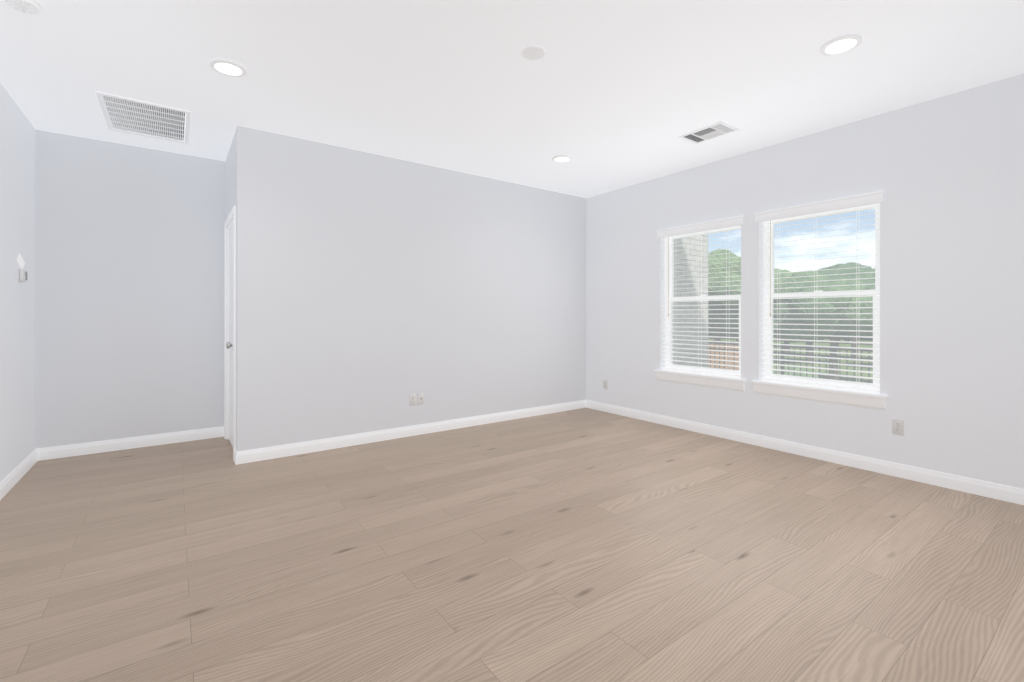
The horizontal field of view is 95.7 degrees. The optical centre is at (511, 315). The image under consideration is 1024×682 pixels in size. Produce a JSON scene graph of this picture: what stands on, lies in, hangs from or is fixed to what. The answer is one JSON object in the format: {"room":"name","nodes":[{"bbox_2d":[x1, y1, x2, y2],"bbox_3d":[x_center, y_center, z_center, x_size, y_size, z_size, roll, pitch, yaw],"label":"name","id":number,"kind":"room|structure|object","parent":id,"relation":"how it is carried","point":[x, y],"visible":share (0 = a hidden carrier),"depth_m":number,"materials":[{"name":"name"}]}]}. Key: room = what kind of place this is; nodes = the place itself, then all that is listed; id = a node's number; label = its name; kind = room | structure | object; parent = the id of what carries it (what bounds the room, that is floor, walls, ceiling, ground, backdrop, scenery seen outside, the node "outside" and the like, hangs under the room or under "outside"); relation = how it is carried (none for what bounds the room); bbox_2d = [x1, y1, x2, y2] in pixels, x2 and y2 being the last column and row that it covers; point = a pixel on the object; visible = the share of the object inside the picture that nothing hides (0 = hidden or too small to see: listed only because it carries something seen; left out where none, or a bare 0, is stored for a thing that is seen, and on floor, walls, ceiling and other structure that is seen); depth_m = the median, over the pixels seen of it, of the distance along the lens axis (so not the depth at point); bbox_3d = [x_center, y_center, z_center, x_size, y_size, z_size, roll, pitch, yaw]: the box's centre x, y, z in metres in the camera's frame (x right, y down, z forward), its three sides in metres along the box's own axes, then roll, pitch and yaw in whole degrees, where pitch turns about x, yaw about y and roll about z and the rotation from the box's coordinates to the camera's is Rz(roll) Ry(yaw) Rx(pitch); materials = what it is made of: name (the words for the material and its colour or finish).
{"room":"empty living room","nodes":[
{"label":"empty living room","id":0,"kind":"room"},
{"bbox_2d":[0,83,35,481],"bbox_3d":[-2.128,-0.170,1.246,0.115,2.740,6.550,0,0,-36],"label":"wall","id":1,"kind":"structure","parent":0,"point":[17,297],"depth_m":3.37,"materials":[{"name":"white paint"}]},
{"bbox_2d":[0,448,39,499],"bbox_3d":[-2.076,1.150,1.284,0.014,0.100,6.320,0,0,-36],"label":"baseboard","id":2,"kind":"structure","parent":1,"relation":"attached to","point":[8,482],"depth_m":3.38,"materials":[{"name":"white wood"}]},
{"bbox_2d":[17,253,26,281],"bbox_3d":[-3.639,-0.376,3.436,0.040,0.248,0.185,0,0,-36],"label":"thermostat","id":3,"kind":"object","parent":1,"relation":"attached to","point":[22,275],"visible":0.98,"depth_m":3.43,"materials":[{"name":"white plastic"}]},
{"bbox_2d":[36,130,224,448],"bbox_3d":[-1.837,-0.170,5.438,5.290,2.740,0.115,0,0,-36],"label":"wall","id":4,"kind":"structure","parent":0,"point":[129,290],"depth_m":4.17,"materials":[{"name":"white paint"}]},
{"bbox_2d":[40,426,223,460],"bbox_3d":[-3.382,1.150,4.230,1.310,0.100,0.020,0,0,-36],"label":"baseboard","id":5,"kind":"structure","parent":4,"relation":"attached to","point":[62,451],"depth_m":4.17,"materials":[{"name":"white wood"}]},
{"bbox_2d":[225,131,235,227],"bbox_3d":[-2.528,-0.170,4.267,0.115,2.740,0.965,0,0,-36],"label":"wall","id":6,"kind":"structure","parent":0,"point":[230,182],"depth_m":4.21,"materials":[{"name":"white paint"}]},
{"bbox_2d":[226,225,232,446],"bbox_3d":[-2.517,0.182,4.204,0.177,2.012,0.738,0,0,-36],"label":"door","id":7,"kind":"structure","parent":6,"relation":"in","point":[229,345],"depth_m":4.25,"materials":[{"name":"white wood"}]},
{"bbox_2d":[224,206,235,460],"bbox_3d":[-2.494,0.146,4.221,0.149,2.107,0.904,0,0,-36],"label":"door frame","id":8,"kind":"structure","parent":6,"relation":"attached to","point":[232,214],"depth_m":4.49,"materials":[{"name":"white"}]},
{"bbox_2d":[236,125,585,451],"bbox_3d":[-0.660,-0.170,4.959,3.950,2.740,0.115,0,0,-36],"label":"wall","id":9,"kind":"structure","parent":0,"point":[374,292],"depth_m":4.51,"materials":[{"name":"white paint"}]},
{"bbox_2d":[234,400,587,464],"bbox_3d":[-0.646,1.150,4.895,3.924,0.100,0.024,0,0,-36],"label":"baseboard","id":10,"kind":"structure","parent":9,"relation":"attached to","point":[247,456],"depth_m":4.49,"materials":[{"name":"white wood"}]},
{"bbox_2d":[410,394,415,405],"bbox_3d":[-0.991,0.840,4.641,0.070,0.115,0.009,0,0,-36],"label":"electrical outlet","id":11,"kind":"object","parent":9,"relation":"attached to","point":[412,399],"visible":1,"depth_m":4.64,"materials":[{"name":"white plastic"}]},
{"bbox_2d":[418,393,423,403],"bbox_3d":[-0.917,0.838,4.690,0.070,0.115,0.017,0,0,-36],"label":"electrical outlet","id":12,"kind":"object","parent":9,"relation":"attached to","point":[420,398],"visible":1,"depth_m":4.69,"materials":[{"name":"white plastic"}]},
{"bbox_2d":[0,408,1023,681],"bbox_3d":[0.044,1.260,2.828,5.860,0.120,6.920,0,0,-36],"label":"floor","id":13,"kind":"structure","parent":0,"point":[584,544],"depth_m":2.23,"materials":[{"name":"laminate"}]},
{"bbox_2d":[0,0,1023,197],"bbox_3d":[0.044,-1.615,2.828,5.860,0.150,6.920,0,0,-36],"label":"ceiling","id":14,"kind":"structure","parent":0,"point":[609,95],"depth_m":2.92,"materials":[{"name":"white paint"}]},
{"bbox_2d":[4,0,41,13],"bbox_3d":[-2.380,-1.518,2.250,0.136,0.043,0.136,0,0,-36],"label":"smoke detector","id":15,"kind":"object","parent":14,"relation":"attached to","point":[31,6],"visible":1,"depth_m":2.25,"materials":[{"name":"white plastic"}]},
{"bbox_2d":[95,91,190,143],"bbox_3d":[-2.874,-1.539,3.659,0.540,0.015,0.800,0,0,-36],"label":"ceiling vent","id":16,"kind":"object","parent":14,"relation":"in","point":[173,120],"visible":1,"depth_m":3.61,"materials":[{"name":"white plastic"}]},
{"bbox_2d":[104,96,184,139],"bbox_3d":[-2.874,-1.771,3.659,0.520,0.438,0.780,0,0,-36],"label":"duct","id":17,"kind":"object","parent":14,"relation":"attached to","point":[149,117],"visible":0.12,"depth_m":3.89,"materials":[{"name":"grey metal"}]},
{"bbox_2d":[209,58,246,76],"bbox_3d":[-1.759,-1.534,2.876,0.204,0.013,0.204,0,0,-36],"label":"recessed light","id":18,"kind":"object","parent":14,"relation":"in","point":[227,67],"visible":1,"depth_m":2.86,"materials":[{"name":"white plastic"}]},
{"bbox_2d":[522,46,545,59],"bbox_3d":[0.127,-1.536,2.715,0.140,0.008,0.140,0,0,-36],"label":"smoke detector","id":19,"kind":"object","parent":14,"relation":"attached to","point":[533,52],"visible":1,"depth_m":2.71,"materials":[{"name":"white plastic"}]},
{"bbox_2d":[552,155,572,162],"bbox_3d":[0.493,-1.534,4.539,0.204,0.013,0.204,0,0,-36],"label":"recessed light","id":20,"kind":"object","parent":14,"relation":"in","point":[562,158],"visible":1,"depth_m":4.52,"materials":[{"name":"white plastic"}]},
{"bbox_2d":[678,121,739,143],"bbox_3d":[1.652,-1.535,3.899,0.280,0.010,0.400,0,0,-36],"label":"ceiling vent","id":21,"kind":"object","parent":14,"relation":"in","point":[712,131],"visible":0.98,"depth_m":3.88,"materials":[{"name":"white plastic"}]},
{"bbox_2d":[819,34,862,55],"bbox_3d":[1.868,-1.534,2.634,0.204,0.013,0.204,0,0,-36],"label":"recessed light","id":22,"kind":"object","parent":14,"relation":"in","point":[842,44],"visible":1,"depth_m":2.62,"materials":[{"name":"white plastic"}]},
{"bbox_2d":[673,239,674,363],"bbox_3d":[2.349,0.230,4.505,0.160,4.340,6.550,0,0,-36],"label":"brick wall","id":23,"kind":"structure","parent":0,"point":[674,310],"depth_m":5.31,"materials":[{"name":"brick"}]},
{"bbox_2d":[675,234,707,366],"bbox_3d":[2.053,0.230,5.965,1.080,4.340,0.370,0,0,-36],"label":"brick","id":24,"kind":"object","parent":23,"relation":"attached to","point":[686,271],"depth_m":5.91,"materials":[{"name":"brick"}]},
{"bbox_2d":[586,73,1023,488],"bbox_3d":[2.240,-0.170,4.425,0.110,2.740,6.550,0,0,-36],"label":"wall","id":25,"kind":"structure","parent":0,"point":[945,174],"depth_m":3.47,"materials":[{"name":"white paint"}]},
{"bbox_2d":[603,380,607,388],"bbox_3d":[1.168,0.860,5.797,0.009,0.115,0.070,0,0,-36],"label":"electrical outlet","id":26,"kind":"object","parent":25,"relation":"attached to","point":[605,384],"visible":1,"depth_m":5.79,"materials":[{"name":"white plastic"}]},
{"bbox_2d":[665,226,740,374],"bbox_3d":[2.016,-0.147,4.856,0.080,1.545,0.910,0,0,-36],"label":"window","id":27,"kind":"structure","parent":25,"relation":"in","point":[672,271],"depth_m":4.94,"materials":[{"name":"white plastic"}]},
{"bbox_2d":[657,216,743,377],"bbox_3d":[1.930,-0.176,4.793,0.102,1.539,0.962,0,0,-36],"label":"window blinds","id":28,"kind":"object","parent":27,"relation":"attached to","point":[726,223],"visible":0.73,"depth_m":4.77,"materials":[{"name":"white plastic"}]},
{"bbox_2d":[654,203,887,409],"bbox_3d":[2.280,-0.103,4.384,0.210,1.634,2.089,0,0,-36],"label":"window","id":29,"kind":"structure","parent":25,"relation":"in","point":[818,293],"depth_m":4.00,"materials":[{"name":"white plastic"}]},
{"bbox_2d":[754,191,883,392],"bbox_3d":[2.562,-0.176,3.924,0.102,1.539,0.962,0,0,-36],"label":"window blinds","id":30,"kind":"object","parent":29,"relation":"attached to","point":[837,204],"visible":0.88,"depth_m":3.89,"materials":[{"name":"white plastic"}]},
{"bbox_2d":[588,400,1023,504],"bbox_3d":[2.498,1.150,3.964,0.014,0.100,5.210,0,0,-36],"label":"baseboard","id":31,"kind":"structure","parent":25,"relation":"attached to","point":[1011,494],"depth_m":3.73,"materials":[{"name":"white wood"}]},
{"bbox_2d":[892,419,903,435],"bbox_3d":[2.874,0.830,3.453,0.009,0.115,0.070,0,0,-36],"label":"electrical outlet","id":32,"kind":"object","parent":25,"relation":"attached to","point":[897,427],"visible":1,"depth_m":3.45,"materials":[{"name":"white plastic"}]},
{"label":"outside","id":33,"kind":"structure","parent":0,"visible":0},
{"bbox_2d":[708,335,872,382],"bbox_3d":[40.639,2.715,79.055,150.500,2.130,200.000,0,0,-36],"label":"ground","id":34,"kind":"structure","parent":33,"point":[824,366],"depth_m":27.25,"materials":[{"name":"green plant"}]},
{"bbox_2d":[708,344,738,369],"bbox_3d":[2.246,1.623,22.658,0.060,1.310,18.195,0,0,-36],"label":"fence","id":35,"kind":"object","parent":34,"relation":"on","point":[731,358],"depth_m":15.82,"materials":[{"name":"brown wood"}]},
{"bbox_2d":[708,249,740,342],"bbox_3d":[8.480,-0.099,18.597,2.860,5.128,3.372,0,0,-36],"label":"tree","id":36,"kind":"object","parent":34,"relation":"on","point":[715,265],"depth_m":17.58,"materials":[{"name":"green plant"}]},
{"bbox_2d":[708,302,778,343],"bbox_3d":[9.223,0.707,19.037,2.688,3.628,2.721,0,0,-36],"label":"tree","id":37,"kind":"object","parent":34,"relation":"on","point":[724,320],"depth_m":18.35,"materials":[{"name":"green plant"}]},
{"bbox_2d":[708,366,818,377],"bbox_3d":[6.298,1.657,13.245,4.134,1.642,20.825,0,0,-36],"label":"bushes","id":38,"kind":"object","parent":34,"relation":"on","point":[796,369],"depth_m":11.16,"materials":[{"name":"green plant"}]},
{"bbox_2d":[774,271,790,354],"bbox_3d":[17.511,-0.130,29.864,4.341,5.563,4.244,0,0,-36],"label":"tree","id":39,"kind":"object","parent":34,"relation":"on","point":[781,278],"depth_m":29.12,"materials":[{"name":"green plant"}]},
{"bbox_2d":[776,269,794,341],"bbox_3d":[28.304,-1.103,49.513,5.906,7.914,6.413,0,0,-36],"label":"tree","id":40,"kind":"object","parent":34,"relation":"on","point":[778,336],"depth_m":49.24,"materials":[{"name":"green plant"}]},
{"bbox_2d":[708,342,872,382],"bbox_3d":[5.579,1.307,10.228,0.056,1.434,22.028,0,0,-36],"label":"iron fence","id":41,"kind":"object","parent":34,"relation":"on","point":[800,353],"depth_m":9.46,"materials":[{"name":"grey"}]},
{"bbox_2d":[773,270,829,364],"bbox_3d":[15.248,0.122,23.874,4.022,4.952,3.639,0,0,-36],"label":"tree","id":42,"kind":"object","parent":34,"relation":"on","point":[793,291],"depth_m":23.20,"materials":[{"name":"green plant"}]},
{"bbox_2d":[775,335,872,339],"bbox_3d":[27.312,-0.887,76.360,16.514,11.210,125.233,0,0,-36],"label":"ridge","id":43,"kind":"object","parent":34,"relation":"on","point":[860,338],"depth_m":55.07,"materials":[{"name":"green plant"}]},
{"bbox_2d":[778,277,874,379],"bbox_3d":[11.691,0.540,17.098,3.248,3.982,3.884,0,0,-36],"label":"tree","id":44,"kind":"object","parent":34,"relation":"on","point":[849,316],"depth_m":16.32,"materials":[{"name":"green plant"}]},
{"bbox_2d":[817,264,861,348],"bbox_3d":[25.551,-0.713,37.175,6.073,6.946,5.798,0,0,-36],"label":"tree","id":45,"kind":"object","parent":34,"relation":"on","point":[827,272],"depth_m":35.88,"materials":[{"name":"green plant"}]},
{"bbox_2d":[844,262,871,343],"bbox_3d":[33.296,-1.267,45.417,6.017,8.282,6.527,0,0,-36],"label":"tree","id":46,"kind":"object","parent":34,"relation":"on","point":[861,271],"depth_m":44.71,"materials":[{"name":"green plant"}]},
{"bbox_2d":[847,277,874,360],"bbox_3d":[19.376,0.207,26.493,4.129,4.879,3.727,0,0,-36],"label":"tree","id":47,"kind":"object","parent":34,"relation":"on","point":[854,340],"depth_m":26.26,"materials":[{"name":"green plant"}]},
{"bbox_2d":[856,268,874,281],"bbox_3d":[27.662,-0.425,34.611,5.082,6.371,5.314,0,0,-36],"label":"tree","id":48,"kind":"object","parent":34,"relation":"on","point":[867,275],"depth_m":34.19,"materials":[{"name":"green plant"}]}
]}

